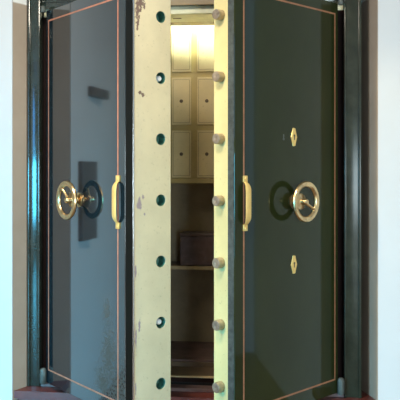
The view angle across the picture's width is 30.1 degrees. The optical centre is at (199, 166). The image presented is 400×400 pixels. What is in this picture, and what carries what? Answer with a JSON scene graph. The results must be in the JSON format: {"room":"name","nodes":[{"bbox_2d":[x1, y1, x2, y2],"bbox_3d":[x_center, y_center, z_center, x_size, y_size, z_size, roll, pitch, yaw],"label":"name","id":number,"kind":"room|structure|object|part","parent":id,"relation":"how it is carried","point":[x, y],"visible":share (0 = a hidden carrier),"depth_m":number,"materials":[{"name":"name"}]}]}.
{"room":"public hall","nodes":[
{"label":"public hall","id":0,"kind":"room"},
{"bbox_2d":[0,0,12,399],"bbox_3d":[-1.722,-0.125,4.088,1.956,2.950,1.025,0,0,0],"label":"wall","id":1,"kind":"structure","parent":0,"point":[6,6],"depth_m":3.58,"materials":[{"name":"white paint"}]},
{"bbox_2d":[13,0,26,399],"bbox_3d":[-0.811,-0.125,4.038,0.038,2.950,0.932,0,0,9],"label":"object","id":2,"kind":"structure","parent":1,"relation":"attached to","point":[19,6],"depth_m":3.61,"materials":[{"name":"beige paint"}]},
{"bbox_2d":[378,0,399,399],"bbox_3d":[1.709,-0.125,3.908,1.782,2.950,1.384,0,0,0],"label":"wall","id":3,"kind":"structure","parent":0,"point":[388,10],"depth_m":3.41,"materials":[{"name":"white paint"}]},
{"bbox_2d":[362,0,377,399],"bbox_3d":[0.854,-0.125,3.967,0.074,2.950,1.085,0,0,7],"label":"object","id":4,"kind":"structure","parent":3,"relation":"attached to","point":[369,7],"depth_m":3.50,"materials":[{"name":"beige paint"}]},
{"bbox_3d":[-0.050,1.400,1.250,5.300,0.100,6.700,0,0,0],"label":"floor","id":5,"kind":"structure","parent":0,"visible":0},
{"bbox_2d":[14,386,374,399],"bbox_3d":[-0.009,1.212,3.917,1.768,0.275,1.086,0,0,0],"label":"plinth","id":6,"kind":"object","parent":5,"relation":"on","point":[28,392],"visible":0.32,"depth_m":3.55,"materials":[{"name":"red wood"}]},
{"bbox_2d":[27,0,361,399],"bbox_3d":[-0.038,0.037,3.634,1.607,2.075,1.275,0,0,7],"label":"safe","id":7,"kind":"object","parent":5,"relation":"on","point":[114,313],"visible":1,"depth_m":3.26,"materials":[{"name":"green paint"}]},
{"bbox_3d":[-0.812,0.037,3.675,0.061,2.075,0.065,0,0,7],"label":"frame post","id":8,"kind":"part","parent":7,"relation":"part of","materials":[{"name":"metal"}]},
{"bbox_3d":[-0.516,0.145,3.371,0.038,1.814,0.713,0,0,-38],"label":"door","id":9,"kind":"part","parent":7,"relation":"part of","materials":[{"name":"green paint"}]},
{"bbox_3d":[-0.352,0.147,3.111,0.026,0.224,0.034,0,0,-38],"label":"pull handle","id":10,"kind":"part","parent":7,"relation":"part of","materials":[{"name":"gold metal"}]},
{"bbox_2d":[156,378,164,388],"bbox_3d":[-0.185,0.929,3.215,0.050,0.050,0.046,0,0,-38],"label":"socket","id":11,"kind":"object","parent":7,"relation":"attached to","point":[160,382],"depth_m":3.22,"materials":[{"name":"teal metal"}]},
{"bbox_2d":[156,317,164,327],"bbox_3d":[-0.185,0.667,3.215,0.050,0.050,0.046,0,0,-38],"label":"socket","id":12,"kind":"object","parent":7,"relation":"attached to","point":[160,321],"depth_m":3.21,"materials":[{"name":"teal metal"}]},
{"bbox_2d":[156,256,164,266],"bbox_3d":[-0.185,0.405,3.215,0.050,0.050,0.046,0,0,-38],"label":"socket","id":13,"kind":"object","parent":7,"relation":"attached to","point":[160,260],"depth_m":3.22,"materials":[{"name":"teal metal"}]},
{"bbox_2d":[156,194,164,205],"bbox_3d":[-0.185,0.143,3.215,0.050,0.050,0.046,0,0,-38],"label":"socket","id":14,"kind":"object","parent":7,"relation":"attached to","point":[160,198],"depth_m":3.22,"materials":[{"name":"teal metal"}]},
{"bbox_2d":[156,133,164,144],"bbox_3d":[-0.185,-0.119,3.215,0.050,0.050,0.046,0,0,-38],"label":"socket","id":15,"kind":"object","parent":7,"relation":"attached to","point":[160,137],"depth_m":3.22,"materials":[{"name":"teal metal"}]},
{"bbox_2d":[156,72,164,83],"bbox_3d":[-0.185,-0.381,3.215,0.050,0.050,0.046,0,0,-38],"label":"socket","id":16,"kind":"object","parent":7,"relation":"attached to","point":[160,76],"depth_m":3.21,"materials":[{"name":"teal metal"}]},
{"bbox_2d":[156,11,164,22],"bbox_3d":[-0.185,-0.643,3.215,0.050,0.050,0.046,0,0,-38],"label":"socket","id":17,"kind":"object","parent":7,"relation":"attached to","point":[160,15],"depth_m":3.22,"materials":[{"name":"teal metal"}]},
{"bbox_2d":[171,25,213,182],"bbox_3d":[0.008,-0.363,4.092,1.414,0.903,0.205,0,0,7],"label":"upper cabinet","id":18,"kind":"object","parent":7,"relation":"attached to","point":[192,47],"visible":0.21,"depth_m":4.00,"materials":[{"name":"beige paint"}]},
{"bbox_3d":[-0.100,-0.070,4.011,0.105,0.254,0.010,0,0,7],"label":"locker door","id":19,"kind":"part","parent":18,"relation":"part of","materials":[{"name":"beige paint"}]},
{"bbox_3d":[-0.100,-0.639,4.011,0.105,0.254,0.010,0,0,7],"label":"locker door","id":20,"kind":"part","parent":18,"relation":"part of","materials":[{"name":"beige paint"}]},
{"bbox_3d":[-0.100,-0.354,4.011,0.105,0.254,0.010,0,0,7],"label":"locker door","id":21,"kind":"part","parent":18,"relation":"part of","materials":[{"name":"beige paint"}]},
{"bbox_3d":[-0.003,0.075,4.000,1.414,0.026,0.010,0,0,7],"label":"rail","id":22,"kind":"part","parent":18,"relation":"part of","materials":[{"name":"beige wood"}]},
{"bbox_3d":[0.037,-0.070,3.995,0.105,0.254,0.010,0,0,7],"label":"locker door","id":23,"kind":"part","parent":18,"relation":"part of","materials":[{"name":"beige paint"}]},
{"bbox_3d":[0.037,-0.639,3.995,0.105,0.254,0.010,0,0,7],"label":"locker door","id":24,"kind":"part","parent":18,"relation":"part of","materials":[{"name":"beige paint"}]},
{"bbox_3d":[0.037,-0.354,3.995,0.105,0.254,0.010,0,0,7],"label":"locker door","id":25,"kind":"part","parent":18,"relation":"part of","materials":[{"name":"beige paint"}]},
{"bbox_2d":[171,21,213,25],"bbox_3d":[-0.019,-0.821,3.857,1.394,0.158,0.098,0,0,7],"label":"lamp","id":26,"kind":"object","parent":7,"relation":"attached to","point":[207,22],"visible":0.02,"depth_m":3.85,"materials":[{"name":"white"}]},
{"bbox_3d":[-0.036,1.037,3.716,1.462,0.038,0.183,0,0,7],"label":"sill","id":27,"kind":"part","parent":7,"relation":"part of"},
{"bbox_3d":[-0.047,1.039,3.621,1.462,0.034,0.005,0,0,7],"label":"sill","id":28,"kind":"part","parent":7,"relation":"part of","materials":[{"name":"paint"}]},
{"bbox_3d":[-0.043,-0.805,3.585,0.450,0.050,0.006,0,0,7],"label":"keeper plate","id":29,"kind":"part","parent":7,"relation":"part of","materials":[{"name":"beige metal"}]},
{"bbox_2d":[179,231,213,265],"bbox_3d":[0.046,0.445,4.081,0.303,0.176,0.133,0,0,7],"label":"storage box","id":30,"kind":"object","parent":7,"relation":"on","point":[196,247],"visible":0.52,"depth_m":4.03,"materials":[{"name":"leather"}]},
{"bbox_3d":[0.046,0.365,4.081,0.303,0.017,0.133,0,0,7],"label":"box lid","id":31,"kind":"part","parent":30,"relation":"part of","materials":[{"name":"brown wood"}]},
{"bbox_3d":[0.189,0.147,3.003,0.034,0.224,0.026,0,0,-45],"label":"pull handle","id":32,"kind":"part","parent":7,"relation":"part of","materials":[{"name":"gold metal"}]},
{"bbox_3d":[0.378,0.145,3.235,0.713,1.814,0.038,0,0,-45],"label":"door","id":33,"kind":"part","parent":7,"relation":"part of","materials":[{"name":"green paint"}]},
{"bbox_3d":[0.715,0.037,3.495,0.078,2.075,0.065,0,0,7],"label":"frame post","id":34,"kind":"part","parent":7,"relation":"part of","materials":[{"name":"metal"}]}
]}

